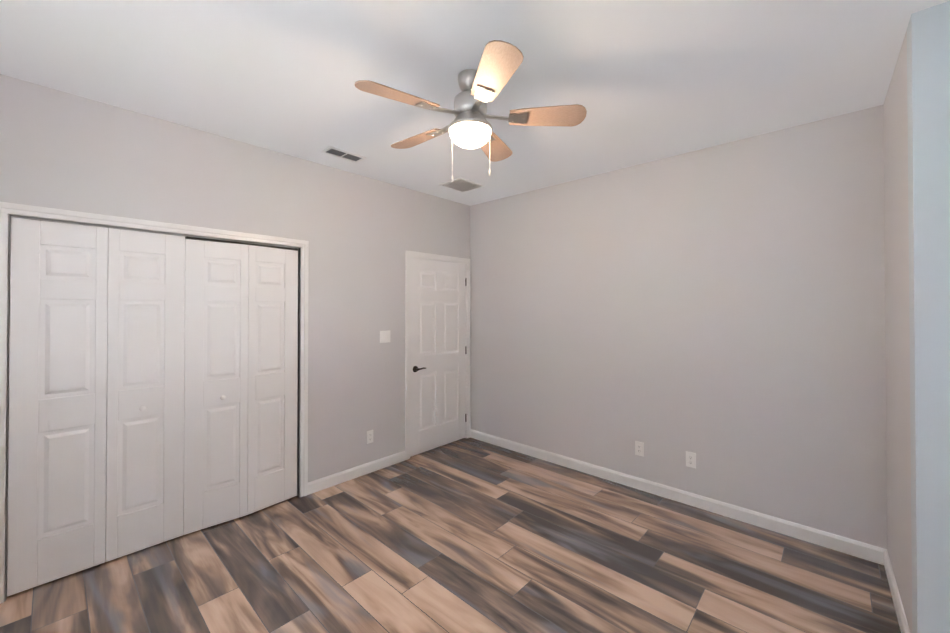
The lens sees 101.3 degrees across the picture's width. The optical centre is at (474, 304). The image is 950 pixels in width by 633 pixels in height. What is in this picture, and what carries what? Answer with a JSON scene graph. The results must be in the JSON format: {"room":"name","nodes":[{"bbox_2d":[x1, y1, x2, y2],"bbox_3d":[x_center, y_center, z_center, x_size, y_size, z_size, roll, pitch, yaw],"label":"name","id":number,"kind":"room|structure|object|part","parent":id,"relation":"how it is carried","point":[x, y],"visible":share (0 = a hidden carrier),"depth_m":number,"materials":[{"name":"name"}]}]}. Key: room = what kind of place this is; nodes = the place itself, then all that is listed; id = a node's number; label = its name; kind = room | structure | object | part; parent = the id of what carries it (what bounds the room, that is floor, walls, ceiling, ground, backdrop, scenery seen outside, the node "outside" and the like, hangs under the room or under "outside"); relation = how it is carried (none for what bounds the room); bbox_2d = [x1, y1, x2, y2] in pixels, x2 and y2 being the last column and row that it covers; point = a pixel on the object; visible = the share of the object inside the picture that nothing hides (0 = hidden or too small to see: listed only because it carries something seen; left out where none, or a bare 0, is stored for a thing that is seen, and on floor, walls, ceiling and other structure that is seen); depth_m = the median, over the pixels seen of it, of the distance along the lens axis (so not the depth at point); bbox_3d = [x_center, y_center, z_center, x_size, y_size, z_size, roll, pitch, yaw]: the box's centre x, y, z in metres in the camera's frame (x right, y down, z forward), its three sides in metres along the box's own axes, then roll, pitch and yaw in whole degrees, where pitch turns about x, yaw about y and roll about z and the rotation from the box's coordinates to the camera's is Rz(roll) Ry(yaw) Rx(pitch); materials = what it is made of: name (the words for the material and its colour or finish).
{"room":"empty bedroom","nodes":[
{"label":"empty bedroom","id":0,"kind":"room"},
{"bbox_2d":[0,74,469,600],"bbox_3d":[-1.411,0.180,3.245,0.120,2.740,3.860,0,-1,43],"label":"wall","id":1,"kind":"structure","parent":0,"point":[361,234],"depth_m":3.16,"materials":[{"name":"grey paint"}]},
{"bbox_2d":[7,217,297,595],"bbox_3d":[-1.933,0.537,2.590,0.085,1.992,1.500,0,-1,43],"label":"bifold closet door","id":2,"kind":"structure","parent":1,"relation":"in","point":[181,352],"depth_m":2.43,"materials":[{"name":"white wood"}]},
{"bbox_3d":[-1.921,0.648,2.580,0.055,0.033,0.461,0,-1,43],"label":"knob","id":3,"kind":"part","parent":2,"relation":"part of","materials":[{"name":"white plastic"}]},
{"bbox_2d":[0,202,308,603],"bbox_3d":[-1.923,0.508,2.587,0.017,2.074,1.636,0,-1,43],"label":"trim","id":4,"kind":"structure","parent":1,"relation":"attached to","point":[6,208],"depth_m":2.31,"materials":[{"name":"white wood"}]},
{"bbox_2d":[11,216,298,250],"bbox_3d":[-1.955,-0.457,2.624,0.034,0.018,1.508,0,-1,43],"label":"track rail","id":5,"kind":"object","parent":1,"relation":"attached to","point":[234,242],"visible":0.86,"depth_m":2.69,"materials":[{"name":"grey metal"}]},
{"bbox_2d":[308,451,405,494],"bbox_3d":[-1.034,1.506,3.544,0.014,0.095,0.998,0,-1,43],"label":"baseboard","id":6,"kind":"structure","parent":1,"relation":"attached to","point":[314,486],"depth_m":3.49,"materials":[{"name":"white wood"}]},
{"bbox_2d":[366,430,372,443],"bbox_3d":[-0.974,1.224,3.616,0.008,0.115,0.070,0,-1,43],"label":"outlet","id":7,"kind":"object","parent":1,"relation":"attached to","point":[369,436],"visible":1,"depth_m":3.61,"materials":[{"name":"white plastic"}]},
{"bbox_2d":[380,330,389,342],"bbox_3d":[-0.861,0.305,3.743,0.012,0.115,0.116,0,-1,43],"label":"switch plate","id":8,"kind":"object","parent":1,"relation":"attached to","point":[384,336],"visible":1,"depth_m":3.74,"materials":[{"name":"white plastic"}]},
{"bbox_2d":[410,258,464,456],"bbox_3d":[-0.382,0.534,4.266,0.082,2.030,0.810,0,-1,43],"label":"entry door","id":9,"kind":"structure","parent":1,"relation":"in","point":[437,353],"depth_m":4.24,"materials":[{"name":"white wood"}]},
{"bbox_3d":[-0.570,0.662,4.034,0.047,0.066,0.152,0,-1,43],"label":"handle","id":10,"kind":"part","parent":9,"relation":"part of","materials":[{"name":"black metal"}]},
{"bbox_2d":[405,250,469,459],"bbox_3d":[-0.422,0.507,4.303,0.137,2.105,0.940,0,-1,43],"label":"door frame","id":11,"kind":"structure","parent":1,"relation":"attached to","point":[408,254],"depth_m":4.09,"materials":[{"name":"white wood"}]},
{"bbox_2d":[0,438,900,632],"bbox_3d":[0.004,1.590,2.010,5.520,0.100,4.080,0,-1,43],"label":"floor","id":12,"kind":"structure","parent":0,"point":[467,535],"depth_m":2.26,"materials":[{"name":"brown wood"}]},
{"bbox_2d":[0,0,949,205],"bbox_3d":[0.004,-1.250,2.034,5.520,0.100,4.080,0,-1,43],"label":"ceiling","id":13,"kind":"structure","parent":0,"point":[643,81],"depth_m":1.99,"materials":[{"name":"white paint"}]},
{"bbox_2d":[321,146,366,162],"bbox_3d":[-1.036,-1.187,3.088,0.150,0.007,0.310,0,-1,43],"label":"ceiling vent","id":14,"kind":"object","parent":13,"relation":"in","point":[342,154],"visible":1,"depth_m":3.08,"materials":[{"name":"white metal"}]},
{"bbox_2d":[439,178,483,192],"bbox_3d":[-0.133,-1.181,3.861,0.300,0.007,0.340,0,-1,43],"label":"ceiling vent","id":15,"kind":"object","parent":13,"relation":"in","point":[461,185],"visible":0.98,"depth_m":3.85,"materials":[{"name":"white metal"}]},
{"bbox_2d":[354,40,586,181],"bbox_3d":[-0.050,-0.914,2.057,1.151,0.572,1.187,0,-1,43],"label":"fan","id":16,"kind":"object","parent":13,"relation":"hanging from","point":[464,101],"depth_m":1.96,"materials":[{"name":"brown wood"}]},
{"bbox_3d":[-0.361,-0.980,1.825,0.396,0.041,0.155,0,-1,-32],"label":"fan blade","id":17,"kind":"part","parent":16,"relation":"part of","materials":[{"name":"brown wood"}]},
{"bbox_3d":[-0.338,-0.976,2.297,0.395,0.041,0.155,0,-1,40],"label":"fan blade","id":18,"kind":"part","parent":16,"relation":"part of","materials":[{"name":"brown wood"}]},
{"bbox_3d":[-0.178,-0.978,1.945,0.226,0.034,0.083,0,-1,-32],"label":"fan blade bracket","id":19,"kind":"part","parent":16,"relation":"part of","materials":[{"name":"grey metal"}]},
{"bbox_3d":[-0.166,-0.976,2.160,0.226,0.034,0.083,0,-1,40],"label":"fan blade bracket","id":20,"kind":"part","parent":16,"relation":"part of","materials":[{"name":"grey metal"}]},
{"bbox_2d":[449,121,490,148],"bbox_3d":[-0.025,-0.870,2.043,0.222,0.082,0.222,0,-1,43],"label":"dome","id":21,"kind":"object","parent":16,"relation":"attached to","point":[470,135],"visible":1,"depth_m":1.98,"materials":[{"name":"white glass"}]},
{"bbox_3d":[-0.019,-0.789,2.014,0.208,0.322,0.010,0,0,-11],"label":"fan pull chains","id":22,"kind":"part","parent":16,"relation":"part of","materials":[{"name":"white metal"}]},
{"bbox_3d":[0.022,-0.978,1.868,0.083,0.034,0.226,0,-1,-14],"label":"fan blade bracket","id":23,"kind":"part","parent":16,"relation":"part of","materials":[{"name":"grey metal"}]},
{"bbox_3d":[0.041,-0.975,2.215,0.083,0.034,0.226,0,-1,22],"label":"fan blade bracket","id":24,"kind":"part","parent":16,"relation":"part of","materials":[{"name":"grey metal"}]},
{"bbox_3d":[0.118,-0.975,2.420,0.155,0.041,0.396,0,-1,22],"label":"fan blade","id":25,"kind":"part","parent":16,"relation":"part of","materials":[{"name":"brown wood"}]},
{"bbox_3d":[0.080,-0.981,1.656,0.155,0.041,0.395,0,-1,-14],"label":"fan blade","id":26,"kind":"part","parent":16,"relation":"part of","materials":[{"name":"brown wood"}]},
{"bbox_3d":[0.158,-0.977,2.034,0.226,0.034,0.083,0,0,4],"label":"fan blade bracket","id":27,"kind":"part","parent":16,"relation":"part of","materials":[{"name":"grey metal"}]},
{"bbox_3d":[0.377,-0.978,2.024,0.395,0.041,0.155,0,0,4],"label":"fan blade","id":28,"kind":"part","parent":16,"relation":"part of","materials":[{"name":"brown wood"}]},
{"bbox_2d":[470,105,886,548],"bbox_3d":[1.232,0.183,3.515,3.640,2.740,0.120,0,-1,43],"label":"wall","id":29,"kind":"structure","parent":0,"point":[719,310],"depth_m":2.93,"materials":[{"name":"grey paint"}]},
{"bbox_2d":[635,441,643,456],"bbox_3d":[1.383,1.211,3.280,0.070,0.115,0.008,0,-1,43],"label":"electrical outlet","id":30,"kind":"object","parent":29,"relation":"attached to","point":[639,448],"visible":1,"depth_m":3.28,"materials":[{"name":"white plastic"}]},
{"bbox_2d":[470,429,879,563],"bbox_3d":[1.186,1.505,3.454,3.400,0.095,0.015,0,-1,43],"label":"baseboard","id":31,"kind":"structure","parent":29,"relation":"attached to","point":[866,551],"depth_m":2.93,"materials":[{"name":"white wood"}]},
{"bbox_2d":[686,451,695,467],"bbox_3d":[1.670,1.198,3.015,0.070,0.115,0.008,0,-1,43],"label":"electrical outlet","id":32,"kind":"object","parent":29,"relation":"attached to","point":[690,459],"visible":1,"depth_m":3.01,"materials":[{"name":"white plastic"}]},
{"bbox_2d":[883,30,911,632],"bbox_3d":[2.207,0.170,1.963,0.138,2.740,0.840,0,-1,43],"label":"wall","id":33,"kind":"structure","parent":0,"point":[897,334],"depth_m":1.93,"materials":[{"name":"grey paint"}]},
{"bbox_2d":[880,547,909,632],"bbox_3d":[2.114,1.492,1.949,0.034,0.095,0.930,0,-1,43],"label":"baseboard","id":34,"kind":"structure","parent":33,"relation":"attached to","point":[884,557],"depth_m":2.00,"materials":[{"name":"white wood"}]},
{"bbox_2d":[907,1,949,632],"bbox_3d":[2.249,0.164,1.271,1.102,2.740,0.120,0,-1,43],"label":"wall","id":35,"kind":"structure","parent":0,"point":[928,70],"depth_m":1.57,"materials":[{"name":"paint"}]}
]}

